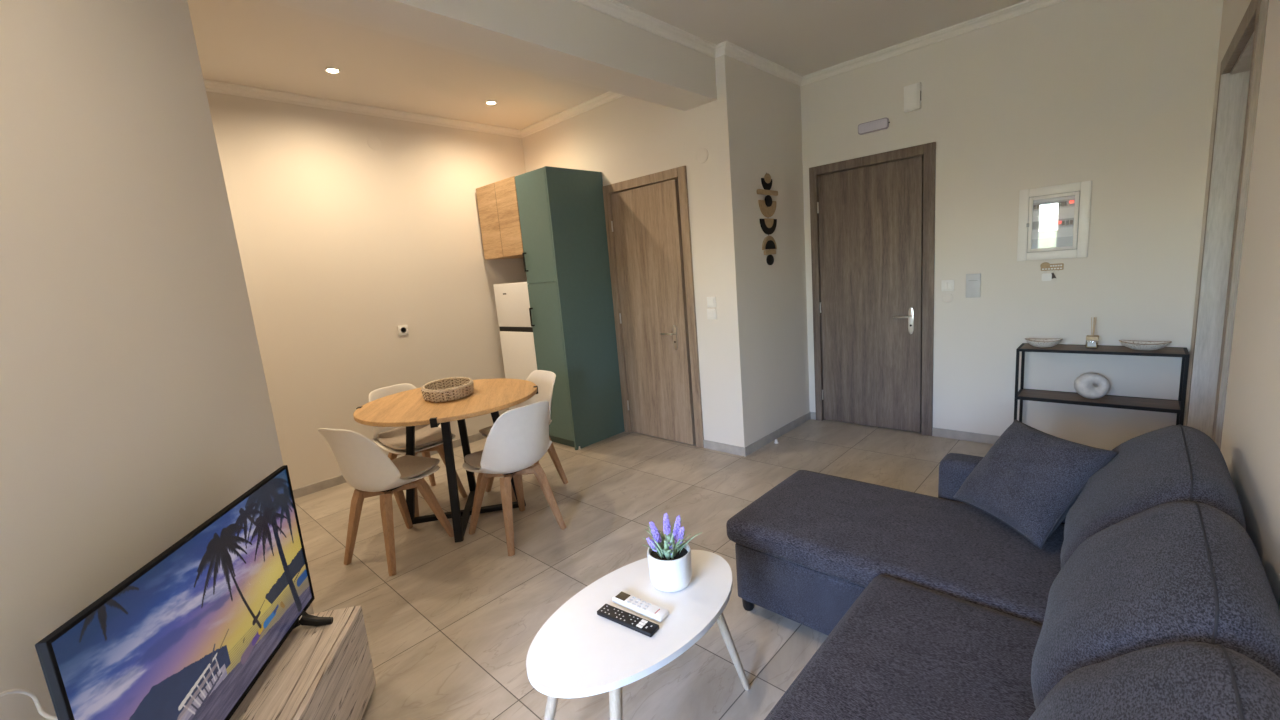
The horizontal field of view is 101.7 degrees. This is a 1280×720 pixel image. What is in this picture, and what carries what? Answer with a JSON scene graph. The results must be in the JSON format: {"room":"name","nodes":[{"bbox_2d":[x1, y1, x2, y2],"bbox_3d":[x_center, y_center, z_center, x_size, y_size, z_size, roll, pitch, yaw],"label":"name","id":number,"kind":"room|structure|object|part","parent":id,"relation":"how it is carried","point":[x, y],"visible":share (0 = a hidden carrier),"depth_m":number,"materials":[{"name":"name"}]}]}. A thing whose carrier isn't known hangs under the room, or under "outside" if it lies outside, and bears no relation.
{"room":"living room","nodes":[
{"label":"living room","id":0,"kind":"room"},
{"bbox_2d":[0,0,313,719],"bbox_3d":[-1.650,0.046,0.566,0.842,2.905,2.860,-1,10,19],"label":"wall partition","id":1,"kind":"structure","parent":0,"point":[135,405],"depth_m":1.34,"materials":[{"name":"paint"}]},
{"bbox_2d":[206,91,526,489],"bbox_3d":[-2.033,-0.591,4.511,0.208,2.905,5.350,4,13,43],"label":"wall","id":2,"kind":"structure","parent":0,"point":[343,242],"depth_m":4.11,"materials":[{"name":"paint"}]},
{"bbox_2d":[204,79,521,137],"bbox_3d":[-2.479,-1.874,3.741,0.055,0.055,3.905,4,13,43],"label":"trim","id":3,"kind":"structure","parent":2,"relation":"attached to","point":[211,86],"depth_m":3.98,"materials":[{"name":"paint"}]},
{"bbox_2d":[367,136,380,149],"bbox_3d":[-2.126,-1.736,4.165,0.006,0.104,0.104,4,13,43],"label":"cover plate","id":4,"kind":"object","parent":2,"relation":"attached to","point":[373,142],"visible":1,"depth_m":4.16,"materials":[{"name":"paint"}]},
{"bbox_2d":[292,433,483,498],"bbox_3d":[-2.456,0.970,4.026,0.011,0.068,3.330,4,13,43],"label":"baseboard","id":5,"kind":"structure","parent":2,"relation":"attached to","point":[309,489],"depth_m":4.06,"materials":[{"name":"tile"}]},
{"bbox_2d":[398,325,408,334],"bbox_3d":[-2.003,-0.254,4.408,0.014,0.082,0.082,4,13,43],"label":"power socket","id":6,"kind":"object","parent":2,"relation":"attached to","point":[402,329],"visible":1,"depth_m":4.40,"materials":[{"name":"white plastic"}]},
{"bbox_2d":[187,0,1026,129],"bbox_3d":[-0.993,-1.699,1.512,5.700,0.100,7.800,4,13,43],"label":"ceiling","id":7,"kind":"structure","parent":0,"point":[252,43],"depth_m":3.33,"materials":[{"name":"paint"}]},
{"bbox_2d":[324,67,339,73],"bbox_3d":[-1.994,-1.876,3.379,0.090,0.008,0.090,4,13,43],"label":"recessed light","id":8,"kind":"object","parent":7,"relation":"in","point":[331,70],"visible":1,"depth_m":3.38,"materials":[{"name":"white plastic"}]},
{"bbox_2d":[262,0,716,110],"bbox_3d":[-0.608,-1.704,2.616,0.286,0.322,3.015,4,13,43],"label":"ceiling beam","id":9,"kind":"structure","parent":7,"relation":"attached to","point":[569,40],"depth_m":2.66,"materials":[{"name":"paint"}]},
{"bbox_2d":[572,0,716,57],"bbox_3d":[-0.495,-1.826,2.478,0.055,0.055,3.015,4,13,43],"label":"trim","id":10,"kind":"structure","parent":9,"relation":"attached to","point":[613,8],"depth_m":3.06,"materials":[{"name":"paint"}]},
{"bbox_2d":[485,101,496,104],"bbox_3d":[-1.208,-2.086,4.228,0.090,0.008,0.090,4,13,43],"label":"recessed light","id":11,"kind":"object","parent":7,"relation":"in","point":[486,102],"visible":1,"depth_m":4.22,"materials":[{"name":"white plastic"}]},
{"bbox_2d":[522,54,753,447],"bbox_3d":[-0.136,-0.769,4.618,2.387,2.905,0.140,4,13,43],"label":"wall","id":12,"kind":"structure","parent":0,"point":[624,138],"depth_m":3.95,"materials":[{"name":"paint"}]},
{"bbox_2d":[476,176,523,259],"bbox_3d":[-1.052,-1.294,4.839,0.634,0.645,0.599,4,13,43],"label":"upper cabinet","id":13,"kind":"object","parent":12,"relation":"attached to","point":[497,202],"visible":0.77,"depth_m":4.61,"materials":[{"name":"brown wood"}]},
{"bbox_3d":[-1.365,-1.252,4.741,0.312,0.643,0.019,4,13,43],"label":"door","id":14,"kind":"part","parent":13,"relation":"part of","materials":[{"name":"brown wood"}]},
{"bbox_3d":[-1.134,-1.234,4.524,0.312,0.643,0.019,4,13,43],"label":"door","id":15,"kind":"part","parent":13,"relation":"part of","materials":[{"name":"brown wood"}]},
{"bbox_2d":[520,91,624,137],"bbox_3d":[-0.452,-2.162,4.435,2.025,0.055,0.055,4,13,43],"label":"trim","id":16,"kind":"structure","parent":12,"relation":"attached to","point":[609,96],"depth_m":4.58,"materials":[{"name":"paint"}]},
{"bbox_2d":[602,166,703,447],"bbox_3d":[0.128,-0.398,4.404,0.905,2.204,0.213,4,13,43],"label":"door","id":17,"kind":"structure","parent":12,"relation":"in","point":[647,218],"depth_m":4.33,"materials":[{"name":"brown wood"}]},
{"bbox_3d":[0.224,-0.214,4.245,0.125,0.019,0.052,5,14,45],"label":"lever","id":18,"kind":"part","parent":17,"relation":"part of","materials":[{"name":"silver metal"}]},
{"bbox_3d":[0.285,-0.182,4.233,0.038,0.210,0.008,5,14,45],"label":"handle","id":19,"kind":"part","parent":17,"relation":"part of","materials":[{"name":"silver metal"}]},
{"bbox_2d":[696,148,707,162],"bbox_3d":[0.451,-1.482,3.776,0.104,0.104,0.006,4,13,43],"label":"cover plate","id":20,"kind":"object","parent":12,"relation":"attached to","point":[702,154],"visible":1,"depth_m":3.77,"materials":[{"name":"paint"}]},
{"bbox_2d":[707,297,715,306],"bbox_3d":[0.540,-0.438,3.945,0.080,0.080,0.014,4,13,43],"label":"light switch","id":21,"kind":"object","parent":12,"relation":"attached to","point":[711,301],"visible":1,"depth_m":3.94,"materials":[{"name":"white plastic"}]},
{"bbox_2d":[707,309,716,318],"bbox_3d":[0.544,-0.349,3.963,0.080,0.080,0.014,4,13,43],"label":"light switch","id":22,"kind":"object","parent":12,"relation":"attached to","point":[711,313],"visible":1,"depth_m":3.96,"materials":[{"name":"white plastic"}]},
{"bbox_2d":[715,41,725,57],"bbox_3d":[0.541,-2.087,3.503,0.132,0.055,0.055,4,13,43],"label":"trim","id":23,"kind":"structure","parent":12,"relation":"attached to","point":[720,49],"depth_m":3.50,"materials":[{"name":"paint"}]},
{"bbox_2d":[703,440,745,456],"bbox_3d":[0.663,0.693,4.112,0.393,0.068,0.011,4,13,43],"label":"baseboard","id":24,"kind":"structure","parent":12,"relation":"attached to","point":[722,447],"depth_m":4.10,"materials":[{"name":"tile"}]},
{"bbox_2d":[294,419,992,719],"bbox_3d":[-0.745,1.253,2.013,5.700,0.100,7.800,4,13,43],"label":"floor","id":25,"kind":"structure","parent":0,"point":[450,635],"depth_m":2.74,"materials":[{"name":"tile"}]},
{"bbox_2d":[230,605,375,719],"bbox_3d":[-1.036,1.171,1.284,0.325,0.352,1.250,-7,10,-10],"label":"tv console","id":26,"kind":"object","parent":25,"relation":"on","point":[325,672],"visible":0.77,"depth_m":1.63,"materials":[{"name":"brown wood"}]},
{"bbox_2d":[35,465,332,719],"bbox_3d":[-1.098,0.698,1.393,0.169,0.553,0.900,-7,10,-10],"label":"television","id":27,"kind":"object","parent":26,"relation":"on","point":[187,635],"visible":1,"depth_m":1.28,"materials":[{"name":"black plastic"}]},
{"bbox_2d":[0,689,57,719],"bbox_3d":[-1.168,0.694,0.970,0.066,0.174,0.298,-3,10,11],"label":"power cable","id":28,"kind":"object","parent":27,"relation":"attached to","point":[32,695],"visible":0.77,"depth_m":1.02,"materials":[{"name":"white plastic"}]},
{"bbox_3d":[-0.947,1.093,1.611,0.018,0.322,0.622,-7,10,-10],"label":"drawer","id":29,"kind":"part","parent":26,"relation":"part of","materials":[{"name":"brown wood"}]},
{"bbox_2d":[318,428,453,575],"bbox_3d":[-1.406,0.698,2.921,0.472,0.810,0.523,0,11,26],"label":"dining chair","id":30,"kind":"object","parent":25,"relation":"on","point":[365,467],"visible":1,"depth_m":2.75,"materials":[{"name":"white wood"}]},
{"bbox_3d":[-1.576,0.919,2.880,0.172,0.415,0.060,-9,11,-25],"label":"leg","id":31,"kind":"part","parent":30,"relation":"part of","materials":[{"name":"brown wood"}]},
{"bbox_3d":[-1.330,0.918,2.762,0.060,0.415,0.172,-7,10,-13],"label":"leg","id":32,"kind":"part","parent":30,"relation":"part of","materials":[{"name":"brown wood"}]},
{"bbox_3d":[-1.403,0.724,2.926,0.235,0.038,0.242,0,11,26],"label":"leg frame","id":33,"kind":"part","parent":30,"relation":"part of","materials":[{"name":"brown wood"}]},
{"bbox_3d":[-1.450,0.862,3.154,0.060,0.416,0.187,-7,10,-13],"label":"leg","id":34,"kind":"part","parent":30,"relation":"part of","materials":[{"name":"brown wood"}]},
{"bbox_3d":[-1.196,0.862,3.032,0.187,0.416,0.060,-9,11,-25],"label":"leg","id":35,"kind":"part","parent":30,"relation":"part of","materials":[{"name":"brown wood"}]},
{"bbox_2d":[369,383,466,516],"bbox_3d":[-1.547,0.594,3.602,0.523,0.810,0.472,3,12,39],"label":"dining chair","id":36,"kind":"object","parent":25,"relation":"on","point":[392,440],"visible":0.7,"depth_m":3.60,"materials":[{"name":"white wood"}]},
{"bbox_3d":[-1.733,0.806,3.626,0.172,0.415,0.060,-5,10,1],"label":"leg","id":37,"kind":"part","parent":36,"relation":"part of","materials":[{"name":"brown wood"}]},
{"bbox_3d":[-1.498,0.820,3.428,0.060,0.416,0.187,-7,10,-11],"label":"leg","id":38,"kind":"part","parent":36,"relation":"part of","materials":[{"name":"brown wood"}]},
{"bbox_3d":[-1.544,0.621,3.605,0.242,0.038,0.235,3,12,39],"label":"leg frame","id":39,"kind":"part","parent":36,"relation":"part of","materials":[{"name":"brown wood"}]},
{"bbox_3d":[-1.561,0.756,3.832,0.060,0.415,0.172,-7,10,-11],"label":"leg","id":40,"kind":"part","parent":36,"relation":"part of","materials":[{"name":"brown wood"}]},
{"bbox_3d":[-1.321,0.769,3.642,0.187,0.416,0.060,-5,10,1],"label":"leg","id":41,"kind":"part","parent":36,"relation":"part of","materials":[{"name":"brown wood"}]},
{"bbox_2d":[353,378,537,542],"bbox_3d":[-1.152,0.617,3.313,1.078,0.792,1.078,-7,10,-10],"label":"dining table","id":42,"kind":"object","parent":25,"relation":"on","point":[408,408],"visible":0.74,"depth_m":3.08,"materials":[{"name":"brown wood"}]},
{"bbox_3d":[-1.439,0.662,3.265,0.160,0.765,0.048,-7,10,-10],"label":"leg","id":43,"kind":"part","parent":42,"relation":"part of","materials":[{"name":"black metal"}]},
{"bbox_2d":[421,377,473,401],"bbox_3d":[-1.213,0.183,3.294,0.324,0.080,0.444,-8,10,-18],"label":"basket","id":44,"kind":"object","parent":42,"relation":"on","point":[451,388],"visible":1,"depth_m":3.19,"materials":[{"name":"wicker"}]},
{"bbox_3d":[-1.095,0.673,3.030,0.048,0.765,0.160,-7,10,-10],"label":"leg","id":45,"kind":"part","parent":42,"relation":"part of","materials":[{"name":"black metal"}]},
{"bbox_3d":[-1.206,0.586,3.601,0.048,0.765,0.160,-7,10,-10],"label":"leg","id":46,"kind":"part","parent":42,"relation":"part of","materials":[{"name":"black metal"}]},
{"bbox_3d":[-0.863,0.597,3.367,0.160,0.765,0.048,-7,10,-10],"label":"leg","id":47,"kind":"part","parent":42,"relation":"part of","materials":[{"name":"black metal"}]},
{"bbox_2d":[462,401,565,555],"bbox_3d":[-0.755,0.625,3.026,0.523,0.810,0.472,4,13,43],"label":"dining chair","id":48,"kind":"object","parent":25,"relation":"on","point":[518,439],"visible":1,"depth_m":2.85,"materials":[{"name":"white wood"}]},
{"bbox_3d":[-0.949,0.835,3.067,0.187,0.416,0.060,-4,10,5],"label":"leg","id":49,"kind":"part","parent":48,"relation":"part of","materials":[{"name":"brown wood"}]},
{"bbox_3d":[-0.723,0.851,2.860,0.060,0.415,0.172,-6,10,-7],"label":"leg","id":50,"kind":"part","parent":48,"relation":"part of","materials":[{"name":"brown wood"}]},
{"bbox_3d":[-0.753,0.652,3.031,0.242,0.038,0.235,4,13,43],"label":"leg frame","id":51,"kind":"part","parent":48,"relation":"part of","materials":[{"name":"brown wood"}]},
{"bbox_3d":[-0.757,0.785,3.267,0.060,0.416,0.187,-6,10,-7],"label":"leg","id":52,"kind":"part","parent":48,"relation":"part of","materials":[{"name":"brown wood"}]},
{"bbox_3d":[-0.537,0.802,3.054,0.172,0.415,0.060,-4,10,5],"label":"leg","id":53,"kind":"part","parent":48,"relation":"part of","materials":[{"name":"brown wood"}]},
{"bbox_2d":[493,282,536,409],"bbox_3d":[-0.931,-0.030,5.019,0.548,1.450,0.556,4,13,43],"label":"fridge","id":54,"kind":"object","parent":25,"relation":"on","point":[512,299],"visible":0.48,"depth_m":4.77,"materials":[{"name":"white metal"}]},
{"bbox_3d":[-1.145,-0.502,4.753,0.548,0.398,0.052,4,13,43],"label":"freezer door","id":55,"kind":"part","parent":54,"relation":"part of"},
{"bbox_3d":[-1.086,0.207,4.873,0.548,0.958,0.052,4,13,43],"label":"door","id":56,"kind":"part","parent":54,"relation":"part of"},
{"bbox_2d":[479,370,567,501],"bbox_3d":[-0.836,0.520,3.684,0.523,0.810,0.472,-14,13,-42],"label":"dining chair","id":57,"kind":"object","parent":25,"relation":"on","point":[545,380],"visible":0.22,"depth_m":3.73,"materials":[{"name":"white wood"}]},
{"bbox_3d":[-1.031,0.732,3.713,0.187,0.416,0.060,-6,10,-4],"label":"leg","id":58,"kind":"part","parent":57,"relation":"part of","materials":[{"name":"brown wood"}]},
{"bbox_3d":[-0.836,0.750,3.510,0.060,0.416,0.187,-3,10,8],"label":"leg","id":59,"kind":"part","parent":57,"relation":"part of","materials":[{"name":"brown wood"}]},
{"bbox_3d":[-0.618,0.696,3.720,0.172,0.415,0.060,-6,10,-4],"label":"leg","id":60,"kind":"part","parent":57,"relation":"part of","materials":[{"name":"brown wood"}]},
{"bbox_2d":[515,166,624,449],"bbox_3d":[-0.596,-0.431,4.595,0.454,2.325,0.631,4,13,43],"label":"tall cabinet","id":61,"kind":"object","parent":25,"relation":"on","point":[562,212],"visible":0.95,"depth_m":4.42,"materials":[{"name":"green laminate"}]},
{"bbox_3d":[-0.976,-0.833,4.438,0.012,0.160,0.032,4,13,43],"label":"handle","id":62,"kind":"part","parent":61,"relation":"part of","materials":[{"name":"black metal"}]},
{"bbox_3d":[-0.937,-0.371,4.516,0.012,0.160,0.032,4,13,43],"label":"handle","id":63,"kind":"part","parent":61,"relation":"part of","materials":[{"name":"black metal"}]},
{"bbox_3d":[-0.857,-1.086,4.296,0.407,0.891,0.019,4,13,43],"label":"door","id":64,"kind":"part","parent":61,"relation":"part of","materials":[{"name":"green laminate"}]},
{"bbox_3d":[-0.764,0.018,4.483,0.407,1.350,0.019,4,13,43],"label":"door","id":65,"kind":"part","parent":61,"relation":"part of","materials":[{"name":"green laminate"}]},
{"bbox_2d":[526,550,749,719],"bbox_3d":[0.017,0.976,1.625,0.758,0.456,0.426,-14,13,-43],"label":"coffee table","id":66,"kind":"object","parent":25,"relation":"on","point":[578,652],"visible":0.87,"depth_m":1.48,"materials":[{"name":"white paint"}]},
{"bbox_3d":[-0.258,1.028,1.499,0.156,0.441,0.035,-8,10,-19],"label":"leg","id":67,"kind":"part","parent":66,"relation":"part of","materials":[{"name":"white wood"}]},
{"bbox_3d":[-0.055,1.039,1.333,0.035,0.441,0.156,-3,10,9],"label":"leg","id":68,"kind":"part","parent":66,"relation":"part of","materials":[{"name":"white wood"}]},
{"bbox_2d":[597,604,658,636],"bbox_3d":[-0.037,0.758,1.522,0.200,0.015,0.045,2,12,36],"label":"remote control","id":69,"kind":"object","parent":66,"relation":"on","point":[643,626],"visible":1,"depth_m":1.51,"materials":[{"name":"black plastic"}]},
{"bbox_2d":[612,591,668,622],"bbox_3d":[-0.001,0.744,1.576,0.188,0.019,0.047,3,12,39],"label":"remote control","id":70,"kind":"object","parent":66,"relation":"on","point":[647,609],"visible":1,"depth_m":1.56,"materials":[{"name":"white plastic"}]},
{"bbox_2d":[642,513,701,591],"bbox_3d":[0.095,0.607,1.685,0.178,0.232,0.156,-11,12,-34],"label":"lavender","id":71,"kind":"object","parent":66,"relation":"on","point":[669,557],"visible":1,"depth_m":1.65,"materials":[{"name":"white ceramic"}]},
{"bbox_3d":[0.293,0.939,1.752,0.156,0.441,0.035,-8,10,-19],"label":"leg","id":72,"kind":"part","parent":66,"relation":"part of","materials":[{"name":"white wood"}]},
{"bbox_2d":[726,424,1279,719],"bbox_3d":[0.722,0.732,1.534,1.426,0.842,2.063,4,13,43],"label":"sofa","id":73,"kind":"object","parent":25,"relation":"on","point":[1152,597],"visible":0.98,"depth_m":1.29,"materials":[{"name":"fabric"}]},
{"bbox_2d":[726,470,1064,624],"bbox_3d":[1.046,0.680,1.965,1.303,0.118,0.684,4,13,43],"label":"cushion","id":74,"kind":"object","parent":73,"relation":"on","point":[845,533],"depth_m":1.90,"materials":[{"name":"fabric"}]},
{"bbox_2d":[764,575,1041,719],"bbox_3d":[0.622,0.866,1.078,0.687,0.117,1.220,4,13,43],"label":"seat cushion","id":75,"kind":"object","parent":73,"relation":"on","point":[907,648],"depth_m":1.31,"materials":[{"name":"fabric"}]},
{"bbox_3d":[1.597,0.676,2.024,0.768,0.514,0.157,4,13,43],"label":"armrest","id":76,"kind":"part","parent":73,"relation":"part of","materials":[{"name":"fabric"}]},
{"bbox_2d":[953,419,1117,548],"bbox_3d":[1.392,0.423,1.875,0.285,0.294,0.411,-6,10,-6],"label":"cushion","id":77,"kind":"object","parent":73,"relation":"on","point":[1029,480],"visible":0.99,"depth_m":1.78,"materials":[{"name":"fabric"}]},
{"bbox_2d":[1060,425,1245,568],"bbox_3d":[1.504,0.460,1.559,0.354,0.440,0.700,4,13,43],"label":"cushion","id":78,"kind":"object","parent":73,"relation":"on","point":[1173,463],"depth_m":1.43,"materials":[{"name":"fabric"}]},
{"bbox_2d":[1028,641,1279,719],"bbox_3d":[0.670,0.682,0.690,0.354,0.430,0.650,4,13,43],"label":"cushion","id":79,"kind":"object","parent":73,"relation":"on","point":[1111,680],"depth_m":0.78,"materials":[{"name":"fabric"}]},
{"bbox_2d":[1031,501,1279,708],"bbox_3d":[1.082,0.572,1.119,0.353,0.436,0.610,4,13,43],"label":"cushion","id":80,"kind":"object","parent":73,"relation":"on","point":[1151,573],"depth_m":1.01,"materials":[{"name":"fabric"}]},
{"bbox_2d":[1014,343,1189,424],"bbox_3d":[2.858,0.299,3.287,0.782,0.756,0.247,4,13,43],"label":"console table","id":81,"kind":"object","parent":25,"relation":"on","point":[1111,401],"visible":0.88,"depth_m":3.19,"materials":[{"name":"black metal"}]},
{"bbox_3d":[2.501,0.298,3.467,0.016,0.756,0.016,4,13,43],"label":"leg","id":82,"kind":"part","parent":81,"relation":"part of","materials":[{"name":"black metal"}]},
{"bbox_3d":[2.658,0.257,3.631,0.016,0.756,0.016,4,13,43],"label":"leg","id":83,"kind":"part","parent":81,"relation":"part of","materials":[{"name":"black metal"}]},
{"bbox_2d":[1025,338,1061,347],"bbox_3d":[2.624,-0.112,3.390,0.196,0.055,0.123,2,12,35],"label":"dish","id":84,"kind":"object","parent":81,"relation":"on","point":[1044,343],"visible":1,"depth_m":3.37,"materials":[{"name":"ceramic"}]},
{"bbox_2d":[1074,373,1109,398],"bbox_3d":[2.835,0.161,3.271,0.171,0.160,0.099,4,13,43],"label":"ring vase","id":85,"kind":"object","parent":81,"relation":"on","point":[1083,384],"visible":1,"depth_m":3.25,"materials":[{"name":"white ceramic"}]},
{"bbox_2d":[1085,317,1098,347],"bbox_3d":[2.812,-0.170,3.236,0.058,0.190,0.059,4,13,43],"label":"reed diffuser","id":86,"kind":"object","parent":81,"relation":"on","point":[1092,336],"visible":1,"depth_m":3.23,"materials":[{"name":"clear glass"}]},
{"bbox_3d":[2.854,0.251,3.279,0.782,0.020,0.247,4,13,43],"label":"shelf rail","id":87,"kind":"part","parent":81,"relation":"part of","materials":[{"name":"black metal"}]},
{"bbox_3d":[2.828,-0.065,3.225,0.782,0.016,0.247,4,13,43],"label":"shelf rail","id":88,"kind":"part","parent":81,"relation":"part of","materials":[{"name":"black metal"}]},
{"bbox_2d":[1119,340,1170,349],"bbox_3d":[2.975,-0.087,3.074,0.123,0.053,0.226,-13,13,-41],"label":"dish","id":89,"kind":"object","parent":81,"relation":"on","point":[1136,345],"visible":1,"depth_m":3.06,"materials":[{"name":"ceramic"}]},
{"bbox_3d":[3.216,0.299,3.107,0.016,0.756,0.016,4,13,43],"label":"leg","id":90,"kind":"part","parent":81,"relation":"part of","materials":[{"name":"black metal"}]},
{"bbox_3d":[3.058,0.340,2.943,0.016,0.756,0.016,4,13,43],"label":"leg","id":91,"kind":"part","parent":81,"relation":"part of","materials":[{"name":"black metal"}]},
{"bbox_2d":[647,542,691,591],"bbox_3d":[0.097,0.667,1.690,0.141,0.113,0.141,4,13,43],"label":"pot","id":92,"kind":"object","parent":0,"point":[668,571],"depth_m":1.64,"materials":[{"name":"white ceramic"}]},
{"bbox_2d":[736,60,809,441],"bbox_3d":[1.075,-0.805,4.231,0.100,2.905,0.971,4,13,43],"label":"wall","id":93,"kind":"structure","parent":0,"point":[769,105],"depth_m":4.16,"materials":[{"name":"paint"}]},
{"bbox_2d":[725,41,802,85],"bbox_3d":[0.947,-2.184,3.871,0.055,0.055,1.166,4,13,43],"label":"trim","id":94,"kind":"structure","parent":93,"relation":"attached to","point":[732,50],"depth_m":3.81,"materials":[{"name":"paint"}]},
{"bbox_2d":[756,173,777,264],"bbox_3d":[0.999,-1.090,4.041,0.018,0.700,0.300,4,13,43],"label":"wall art","id":95,"kind":"object","parent":93,"relation":"attached to","point":[767,207],"visible":1,"depth_m":4.03,"materials":[{"name":"black metal"}]},
{"bbox_2d":[745,412,810,455],"bbox_3d":[1.184,0.604,4.380,0.011,0.068,1.111,4,13,43],"label":"baseboard","id":96,"kind":"structure","parent":93,"relation":"attached to","point":[751,448],"depth_m":4.32,"materials":[{"name":"tile"}]},
{"bbox_2d":[800,0,1222,449],"bbox_3d":[1.695,-0.892,4.438,5.700,2.905,0.200,4,13,43],"label":"wall","id":97,"kind":"structure","parent":0,"point":[1117,96],"depth_m":3.34,"materials":[{"name":"paint"}]},
{"bbox_2d":[811,412,815,419],"bbox_3d":[1.581,0.508,4.749,0.051,0.068,0.011,4,13,43],"label":"baseboard","id":98,"kind":"structure","parent":97,"relation":"attached to","point":[813,414],"depth_m":4.74,"materials":[{"name":"tile"}]},
{"bbox_2d":[809,142,935,435],"bbox_3d":[1.866,-0.510,4.238,0.950,2.192,0.120,4,13,43],"label":"door","id":99,"kind":"structure","parent":97,"relation":"in","point":[872,217],"depth_m":4.20,"materials":[{"name":"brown wood"}]},
{"bbox_3d":[2.046,-0.336,4.061,0.125,0.019,0.052,4,13,43],"label":"lever","id":100,"kind":"part","parent":99,"relation":"part of","materials":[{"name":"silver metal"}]},
{"bbox_3d":[2.107,-0.304,4.050,0.038,0.210,0.008,4,13,43],"label":"handle","id":101,"kind":"part","parent":99,"relation":"part of","materials":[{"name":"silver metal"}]},
{"bbox_2d":[858,118,889,134],"bbox_3d":[1.779,-1.782,3.971,0.230,0.078,0.034,4,13,43],"label":"wall lamp","id":102,"kind":"object","parent":97,"relation":"attached to","point":[880,124],"visible":1,"depth_m":3.96,"materials":[{"name":"white plastic"}]},
{"bbox_2d":[904,82,920,112],"bbox_3d":[1.966,-1.895,3.760,0.110,0.176,0.038,4,13,43],"label":"box","id":103,"kind":"object","parent":97,"relation":"attached to","point":[912,93],"visible":1,"depth_m":3.74,"materials":[{"name":"white plastic"}]},
{"bbox_2d":[801,0,1065,85],"bbox_3d":[2.164,-2.219,3.478,2.360,0.055,0.055,4,13,43],"label":"trim","id":104,"kind":"structure","parent":97,"relation":"attached to","point":[1027,6],"depth_m":3.60,"materials":[{"name":"paint"}]},
{"bbox_2d":[941,280,953,290],"bbox_3d":[2.262,-0.547,3.830,0.082,0.082,0.014,4,13,43],"label":"light switch","id":105,"kind":"object","parent":97,"relation":"attached to","point":[946,285],"visible":1,"depth_m":3.83,"materials":[{"name":"white plastic"}]},
{"bbox_2d":[966,273,980,297],"bbox_3d":[2.380,-0.531,3.721,0.090,0.168,0.015,4,13,43],"label":"intercom","id":106,"kind":"object","parent":97,"relation":"attached to","point":[973,281],"visible":1,"depth_m":3.71,"materials":[{"name":"grey plastic"}]},
{"bbox_2d":[932,427,1110,450],"bbox_3d":[2.782,0.599,3.621,1.348,0.068,0.011,4,13,43],"label":"baseboard","id":107,"kind":"structure","parent":97,"relation":"attached to","point":[938,432],"depth_m":3.92,"materials":[{"name":"tile"}]},
{"bbox_2d":[1040,262,1063,270],"bbox_3d":[2.686,-0.611,3.400,0.121,0.058,0.026,4,13,43],"label":"key holder","id":108,"kind":"object","parent":97,"relation":"attached to","point":[1045,266],"visible":1,"depth_m":3.41,"materials":[{"name":"beige wood"}]},
{"bbox_2d":[1042,271,1051,280],"bbox_3d":[2.669,-0.552,3.420,0.052,0.066,0.004,4,13,43],"label":"tag","id":109,"kind":"object","parent":108,"relation":"hanging from","point":[1046,276],"visible":1,"depth_m":3.42,"materials":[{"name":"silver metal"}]},
{"bbox_2d":[1017,181,1091,260],"bbox_3d":[2.658,-0.884,3.356,0.362,0.462,0.029,4,13,43],"label":"electrical panel","id":110,"kind":"object","parent":97,"relation":"attached to","point":[1054,221],"visible":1,"depth_m":3.35,"materials":[{"name":"white plastic"}]},
{"bbox_3d":[2.665,-0.880,3.363,0.214,0.044,0.005,4,13,43],"label":"breaker rail","id":111,"kind":"part","parent":110,"relation":"part of","materials":[{"name":"grey plastic"}]},
{"bbox_3d":[2.667,-0.886,3.365,0.242,0.342,0.002,4,13,43],"label":"plate","id":112,"kind":"part","parent":110,"relation":"part of","materials":[{"name":"grey plastic"}]},
{"bbox_3d":[2.658,-0.884,3.356,0.252,0.352,0.023,4,13,43],"label":"door frame","id":113,"kind":"part","parent":110,"relation":"part of","materials":[{"name":"white plastic"}]},
{"bbox_3d":[2.655,-0.998,3.343,0.214,0.044,0.005,4,13,43],"label":"breaker rail","id":114,"kind":"part","parent":110,"relation":"part of","materials":[{"name":"grey plastic"}]},
{"bbox_2d":[1183,0,1279,609],"bbox_3d":[0.991,-0.176,0.565,0.140,2.905,6.516,4,13,43],"label":"wall","id":115,"kind":"structure","parent":0,"point":[1250,443],"depth_m":1.47,"materials":[{"name":"paint"}]},
{"bbox_2d":[1186,0,1268,449],"bbox_3d":[2.493,-0.217,2.174,0.158,2.202,1.185,4,13,43],"label":"door","id":116,"kind":"structure","parent":115,"relation":"in","point":[1238,90],"depth_m":2.43,"materials":[{"name":"brown wood"}]}
]}

